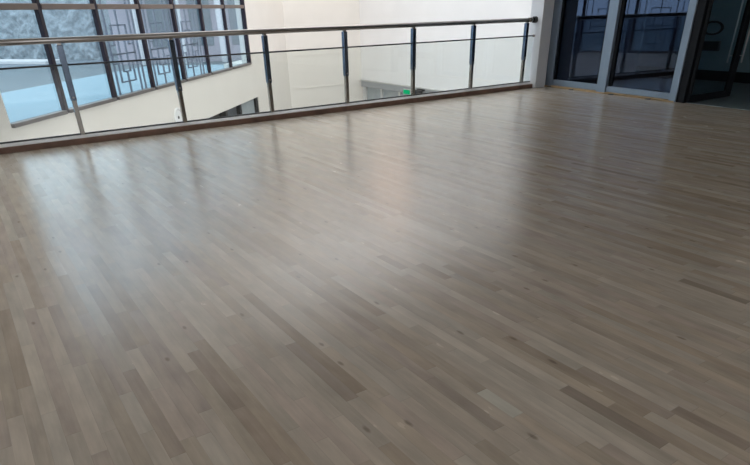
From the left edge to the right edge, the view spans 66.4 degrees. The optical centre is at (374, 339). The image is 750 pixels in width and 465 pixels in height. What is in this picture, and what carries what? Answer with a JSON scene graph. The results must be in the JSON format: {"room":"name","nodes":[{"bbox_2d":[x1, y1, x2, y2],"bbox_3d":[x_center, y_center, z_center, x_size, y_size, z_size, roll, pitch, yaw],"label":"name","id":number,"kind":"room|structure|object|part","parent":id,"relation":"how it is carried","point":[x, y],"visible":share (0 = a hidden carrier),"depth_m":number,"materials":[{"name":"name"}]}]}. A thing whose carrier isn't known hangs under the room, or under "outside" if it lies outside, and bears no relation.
{"room":"indoor mezzanine landing","nodes":[
{"label":"indoor mezzanine landing","id":0,"kind":"room"},
{"bbox_2d":[0,0,291,141],"bbox_3d":[-4.461,-6.362,11.728,0.900,10.200,16.454,3,30,7],"label":"wall","id":1,"kind":"structure","parent":0,"point":[209,96],"depth_m":13.30,"materials":[{"name":"beige paint"}]},
{"bbox_2d":[0,3,67,127],"bbox_3d":[-4.732,-4.485,7.180,0.130,3.295,1.193,3,30,7],"label":"window","id":2,"kind":"structure","parent":1,"relation":"in","point":[3,6],"depth_m":7.69,"materials":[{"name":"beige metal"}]},
{"bbox_3d":[-4.694,-3.088,8.004,0.130,0.050,1.163,3,30,7],"label":"sill rail","id":3,"kind":"part","parent":2,"relation":"part of","materials":[{"name":"grey metal"}]},
{"bbox_2d":[31,0,116,112],"bbox_3d":[-4.554,-5.130,8.291,0.130,3.295,1.400,3,30,7],"label":"window","id":4,"kind":"structure","parent":1,"relation":"in","point":[41,6],"depth_m":8.29,"materials":[{"name":"grey metal"}]},
{"bbox_3d":[-4.512,-3.746,9.137,0.130,0.050,1.316,3,30,7],"label":"sill rail","id":5,"kind":"part","parent":4,"relation":"part of","materials":[{"name":"grey metal"}]},
{"bbox_2d":[98,0,146,94],"bbox_3d":[-4.437,-5.423,9.879,0.031,2.222,1.122,3,30,7],"label":"lattice screen","id":6,"kind":"object","parent":1,"relation":"attached to","point":[99,1],"visible":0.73,"depth_m":10.13,"materials":[{"name":"brown metal"}]},
{"bbox_2d":[89,0,155,99],"bbox_3d":[-4.362,-5.827,9.490,0.130,3.295,1.400,3,30,7],"label":"window","id":7,"kind":"structure","parent":1,"relation":"in","point":[95,13],"depth_m":9.50,"materials":[{"name":"grey metal"}]},
{"bbox_3d":[-4.320,-4.443,10.336,0.130,0.050,1.316,3,30,7],"label":"sill rail","id":8,"kind":"part","parent":7,"relation":"part of","materials":[{"name":"white paint"}]},
{"bbox_2d":[140,0,173,85],"bbox_3d":[-4.245,-6.120,11.078,0.031,2.222,1.122,3,30,7],"label":"lattice screen","id":9,"kind":"object","parent":1,"relation":"attached to","point":[153,13],"visible":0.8,"depth_m":11.25,"materials":[{"name":"brown metal"}]},
{"bbox_2d":[133,0,186,89],"bbox_3d":[-4.170,-6.524,10.689,0.130,3.295,1.400,3,30,7],"label":"window","id":10,"kind":"structure","parent":1,"relation":"in","point":[141,6],"depth_m":10.68,"materials":[{"name":"grey metal"}]},
{"bbox_3d":[-4.128,-5.139,11.536,0.130,0.050,1.316,3,30,7],"label":"sill rail","id":11,"kind":"part","parent":10,"relation":"part of","materials":[{"name":"grey metal"}]},
{"bbox_2d":[174,107,181,121],"bbox_3d":[-4.065,-4.601,11.861,0.044,0.384,0.384,3,30,7],"label":"air vent","id":12,"kind":"object","parent":1,"relation":"in","point":[177,112],"visible":0.56,"depth_m":11.81,"materials":[{"name":"white paint"}]},
{"bbox_3d":[-4.070,-4.602,11.862,0.014,0.330,0.330,3,30,7],"label":"plate","id":13,"kind":"part","parent":12,"relation":"part of","materials":[{"name":"white paint"}]},
{"bbox_2d":[173,0,204,77],"bbox_3d":[-4.054,-6.816,12.277,0.031,2.222,1.122,3,30,7],"label":"lattice screen","id":14,"kind":"object","parent":1,"relation":"attached to","point":[185,21],"visible":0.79,"depth_m":12.55,"materials":[{"name":"brown metal"}]},
{"bbox_2d":[168,0,211,81],"bbox_3d":[-3.978,-7.220,11.888,0.130,3.295,1.400,3,30,7],"label":"window","id":15,"kind":"structure","parent":1,"relation":"in","point":[175,6],"depth_m":11.88,"materials":[{"name":"grey metal"}]},
{"bbox_3d":[-3.937,-5.836,12.735,0.130,0.050,1.316,3,30,7],"label":"sill rail","id":16,"kind":"part","parent":15,"relation":"part of","materials":[{"name":"white paint"}]},
{"bbox_2d":[197,0,232,74],"bbox_3d":[-3.787,-7.917,13.087,0.130,3.295,1.400,3,30,7],"label":"window","id":17,"kind":"structure","parent":1,"relation":"in","point":[200,11],"depth_m":13.07,"materials":[{"name":"grey metal"}]},
{"bbox_3d":[-3.745,-6.533,13.934,0.130,0.050,1.316,3,30,7],"label":"sill rail","id":18,"kind":"part","parent":17,"relation":"part of","materials":[{"name":"white paint"}]},
{"bbox_2d":[220,0,251,68],"bbox_3d":[-3.586,-8.646,14.343,0.130,3.295,1.532,3,30,7],"label":"window","id":19,"kind":"structure","parent":1,"relation":"in","point":[242,4],"depth_m":14.91,"materials":[{"name":"grey metal"}]},
{"bbox_3d":[-3.550,-7.242,15.155,0.130,0.050,1.368,3,30,7],"label":"sill rail","id":20,"kind":"part","parent":19,"relation":"part of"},
{"bbox_2d":[219,97,258,116],"bbox_3d":[-3.603,-4.946,16.199,0.180,3.243,2.540,3,30,7],"label":"door","id":21,"kind":"structure","parent":1,"relation":"in","point":[251,106],"depth_m":15.69,"materials":[{"name":"glass"}]},
{"bbox_3d":[-3.769,-4.344,15.162,0.180,3.243,0.120,3,30,7],"label":"post","id":22,"kind":"part","parent":21,"relation":"part of","materials":[{"name":"black metal"}]},
{"bbox_3d":[-3.729,-4.599,15.603,0.040,3.243,0.900,3,30,7],"label":"panel","id":23,"kind":"part","parent":21,"relation":"part of","materials":[{"name":"grey glass"}]},
{"bbox_3d":[-3.628,-4.857,16.045,0.180,3.243,0.140,3,30,7],"label":"post","id":24,"kind":"part","parent":21,"relation":"part of","materials":[{"name":"black metal"}]},
{"bbox_3d":[-3.527,-5.187,16.613,0.040,3.243,1.190,3,30,7],"label":"panel","id":25,"kind":"part","parent":21,"relation":"part of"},
{"bbox_3d":[-3.442,-5.531,17.205,0.180,3.243,0.190,3,30,7],"label":"post","id":26,"kind":"part","parent":21,"relation":"part of","materials":[{"name":"black metal"}]},
{"bbox_2d":[282,0,362,107],"bbox_3d":[-1.966,-10.707,19.150,3.900,10.200,0.250,-20,35,-29],"label":"wall","id":27,"kind":"structure","parent":0,"point":[324,69],"depth_m":19.60,"materials":[{"name":"beige paint"}]},
{"bbox_2d":[294,51,360,55],"bbox_3d":[-1.601,-9.851,19.731,2.650,0.030,0.012,-20,35,-29],"label":"trim","id":28,"kind":"structure","parent":27,"relation":"attached to","point":[352,51],"depth_m":19.63,"materials":[{"name":"beige paint"}]},
{"bbox_2d":[297,82,360,88],"bbox_3d":[-1.579,-8.976,20.235,2.650,0.030,0.012,-20,35,-29],"label":"trim","id":29,"kind":"structure","parent":27,"relation":"attached to","point":[356,82],"depth_m":20.14,"materials":[{"name":"beige paint"}]},
{"bbox_2d":[0,79,749,464],"bbox_3d":[1.000,0.044,2.581,20.501,0.007,13.560,-20,35,-29],"label":"floor","id":30,"kind":"structure","parent":0,"point":[109,362],"depth_m":3.19,"materials":[{"name":"brown wood"}]},
{"bbox_2d":[676,0,749,102],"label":"door","id":31,"kind":"structure","parent":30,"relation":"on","point":[704,7],"depth_m":8.63,"materials":[{"name":"black metal"}]},
{"bbox_2d":[4,89,749,464],"bbox_3d":[0.803,0.077,2.888,20.550,0.346,13.200,-20,35,-29],"label":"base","id":32,"kind":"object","parent":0,"point":[533,89],"visible":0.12,"depth_m":4.18,"materials":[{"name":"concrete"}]},
{"bbox_2d":[0,16,537,147],"bbox_3d":[-0.997,-3.887,8.305,9.464,1.170,0.114,-20,35,-29],"label":"guard railing","id":33,"kind":"object","parent":32,"relation":"on","point":[98,38],"visible":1,"depth_m":7.86,"materials":[{"name":"metal"}]},
{"bbox_3d":[-3.594,-2.695,6.945,0.052,0.392,0.052,-20,35,-29],"label":"post","id":34,"kind":"part","parent":33,"relation":"part of","materials":[{"name":"metal"}]},
{"bbox_3d":[-2.540,-3.075,7.557,0.052,0.392,0.052,-20,35,-29],"label":"post","id":35,"kind":"part","parent":33,"relation":"part of","materials":[{"name":"metal"}]},
{"bbox_3d":[-1.043,-4.339,8.024,9.382,0.065,0.065,-20,35,-29],"label":"handrail","id":36,"kind":"part","parent":33,"relation":"part of","materials":[{"name":"metal"}]},
{"bbox_3d":[-0.982,-3.420,8.572,9.462,0.096,0.107,-20,35,-29],"label":"rail","id":37,"kind":"part","parent":33,"relation":"part of","materials":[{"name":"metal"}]},
{"bbox_3d":[-1.005,-4.130,8.170,9.462,0.020,0.020,-20,35,-29],"label":"rod","id":38,"kind":"part","parent":33,"relation":"part of","materials":[{"name":"black metal"}]},
{"bbox_3d":[-1.486,-3.455,8.170,0.052,0.392,0.052,-20,35,-29],"label":"post","id":39,"kind":"part","parent":33,"relation":"part of","materials":[{"name":"metal"}]},
{"bbox_3d":[-0.433,-3.835,8.782,0.052,0.392,0.052,-20,35,-29],"label":"post","id":40,"kind":"part","parent":33,"relation":"part of","materials":[{"name":"metal"}]},
{"bbox_3d":[0.621,-4.215,9.394,0.052,0.392,0.052,-20,35,-29],"label":"post","id":41,"kind":"part","parent":33,"relation":"part of","materials":[{"name":"metal"}]},
{"bbox_3d":[1.675,-4.596,10.007,0.052,0.392,0.052,-20,35,-29],"label":"post","id":42,"kind":"part","parent":33,"relation":"part of","materials":[{"name":"metal"}]},
{"bbox_3d":[2.728,-4.976,10.619,0.052,0.392,0.052,-20,35,-29],"label":"post","id":43,"kind":"part","parent":33,"relation":"part of","materials":[{"name":"metal"}]},
{"bbox_2d":[359,0,531,99],"bbox_3d":[2.644,-8.996,15.979,0.250,10.200,10.900,-20,35,-29],"label":"wall","id":44,"kind":"structure","parent":0,"point":[439,65],"depth_m":16.98,"materials":[{"name":"white paint"}]},
{"bbox_2d":[524,0,553,87],"bbox_3d":[2.993,-6.231,10.120,0.260,3.250,0.290,-20,35,-29],"label":"column","id":45,"kind":"structure","parent":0,"point":[538,46],"depth_m":10.48,"materials":[{"name":"white paint"}]},
{"bbox_2d":[0,84,532,153],"bbox_3d":[-0.945,-3.378,8.534,9.462,0.066,0.022,-20,35,-29],"label":"trim","id":46,"kind":"structure","parent":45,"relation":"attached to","point":[13,149],"depth_m":7.93,"materials":[{"name":"red wood"}]},
{"bbox_2d":[544,85,673,101],"bbox_3d":[3.935,-4.306,9.966,0.110,0.026,2.890,-17,33,-25],"label":"trim","id":47,"kind":"structure","parent":45,"relation":"attached to","point":[554,86],"depth_m":9.71,"materials":[{"name":"brown wood"}]},
{"bbox_2d":[698,0,749,72],"bbox_3d":[9.292,-4.510,6.855,0.100,3.250,13.030,-20,35,-29],"label":"wall","id":48,"kind":"structure","parent":0,"point":[726,12],"depth_m":10.71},
{"bbox_2d":[702,41,720,50],"bbox_3d":[6.411,-5.616,10.952,0.066,0.170,0.340,-20,35,-29],"label":"wall box","id":49,"kind":"object","parent":48,"relation":"attached to","point":[708,45],"visible":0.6,"depth_m":10.91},
{"bbox_2d":[706,21,723,34],"bbox_3d":[6.387,-5.893,10.834,0.054,0.242,0.410,-20,35,-29],"label":"hoop","id":50,"kind":"object","parent":48,"relation":"attached to","point":[718,22],"visible":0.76,"depth_m":10.75},
{"bbox_2d":[696,69,749,83],"bbox_3d":[9.272,-3.161,7.590,0.030,0.180,13.030,-20,35,-29],"label":"baseboard","id":51,"kind":"structure","parent":48,"relation":"attached to","point":[712,75],"depth_m":10.98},
{"bbox_3d":[-7.570,-0.978,12.942,28.500,0.200,20.000,-20,35,-29],"label":"floor","id":52,"kind":"structure","parent":0,"visible":0},
{"bbox_2d":[360,79,444,99],"bbox_3d":[2.559,-5.929,17.718,0.150,3.155,10.640,-20,35,-29],"label":"canopy","id":53,"kind":"object","parent":52,"relation":"on","point":[373,89],"visible":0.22,"depth_m":19.86,"materials":[{"name":"white metal"}]},
{"bbox_3d":[-0.293,-7.846,21.393,0.070,2.930,0.100,-20,35,-29],"label":"post","id":54,"kind":"part","parent":53,"relation":"part of","materials":[{"name":"white metal"}]},
{"bbox_3d":[0.271,-7.445,20.671,0.070,2.930,0.100,-20,35,-29],"label":"post","id":55,"kind":"part","parent":53,"relation":"part of","materials":[{"name":"white metal"}]},
{"bbox_3d":[2.665,-5.840,17.684,0.060,2.830,10.400,-20,35,-29],"label":"panel","id":56,"kind":"part","parent":53,"relation":"part of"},
{"bbox_2d":[403,89,410,94],"bbox_3d":[1.052,-8.112,18.761,0.056,0.160,0.380,-20,35,-29],"label":"exit sign","id":57,"kind":"object","parent":53,"relation":"attached to","point":[405,91],"visible":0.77,"depth_m":18.72,"materials":[{"name":"green plastic"}]},
{"bbox_2d":[415,88,424,93],"bbox_3d":[1.356,-7.812,18.127,0.315,0.200,0.340,-20,35,-29],"label":"dome camera","id":58,"kind":"object","parent":53,"relation":"attached to","point":[418,91],"visible":0.59,"depth_m":18.02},
{"label":"outside","id":59,"kind":"structure","parent":0,"visible":0},
{"bbox_2d":[0,58,237,92],"bbox_3d":[-79.680,-13.389,32.255,144.100,0.200,150.000,3,30,7],"label":"ground","id":60,"kind":"structure","parent":59,"point":[11,79],"depth_m":31.65,"materials":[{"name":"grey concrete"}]},
{"bbox_2d":[0,59,59,63],"bbox_3d":[-35.442,-20.634,42.470,30.200,0.180,1.800,9,31,17],"label":"kerb","id":61,"kind":"object","parent":60,"relation":"on","point":[2,61],"visible":0.73,"depth_m":38.23,"materials":[{"name":"white concrete"}]},
{"bbox_2d":[0,0,117,59],"bbox_3d":[-28.516,-23.428,43.011,20.200,4.170,2.781,9,31,17],"label":"hedge","id":62,"kind":"object","parent":60,"relation":"on","point":[14,24],"visible":0.73,"depth_m":40.53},
{"bbox_2d":[106,0,241,64],"bbox_3d":[-5.176,-22.898,38.223,23.300,7.000,8.400,-7,30,-10],"label":"office building","id":63,"kind":"structure","parent":60,"relation":"on","point":[213,19],"depth_m":35.09,"materials":[{"name":"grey concrete"}]},
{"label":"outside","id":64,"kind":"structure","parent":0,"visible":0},
{"bbox_2d":[1,65,223,122],"bbox_3d":[-7.753,-2.549,8.367,5.630,0.300,30.000,3,30,7],"label":"ground","id":65,"kind":"structure","parent":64,"point":[21,104],"depth_m":14.56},
{"bbox_3d":[6.541,-3.494,5.217,0.160,3.250,13.220,-17,33,-25],"label":"wall","id":66,"kind":"structure","parent":0,"visible":0},
{"bbox_2d":[545,0,613,91],"bbox_3d":[3.581,-5.742,9.896,0.090,2.600,1.445,-17,33,-25],"label":"door","id":67,"kind":"structure","parent":66,"relation":"in","point":[580,29],"depth_m":10.16,"materials":[{"name":"glass"}]},
{"bbox_3d":[3.647,-4.652,10.452,0.075,0.097,1.075,-17,33,-25],"label":"rail","id":68,"kind":"part","parent":67,"relation":"part of","materials":[{"name":"grey metal"}]},
{"bbox_2d":[600,0,697,101],"bbox_3d":[4.284,-5.120,8.785,0.120,2.600,1.465,-17,33,-25],"label":"door","id":69,"kind":"structure","parent":66,"relation":"in","point":[648,40],"depth_m":9.07,"materials":[{"name":"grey metal"}]},
{"bbox_3d":[4.318,-4.062,9.410,0.085,0.087,1.240,-17,33,-25],"label":"rail","id":70,"kind":"part","parent":69,"relation":"part of","materials":[{"name":"grey metal"}]}
]}

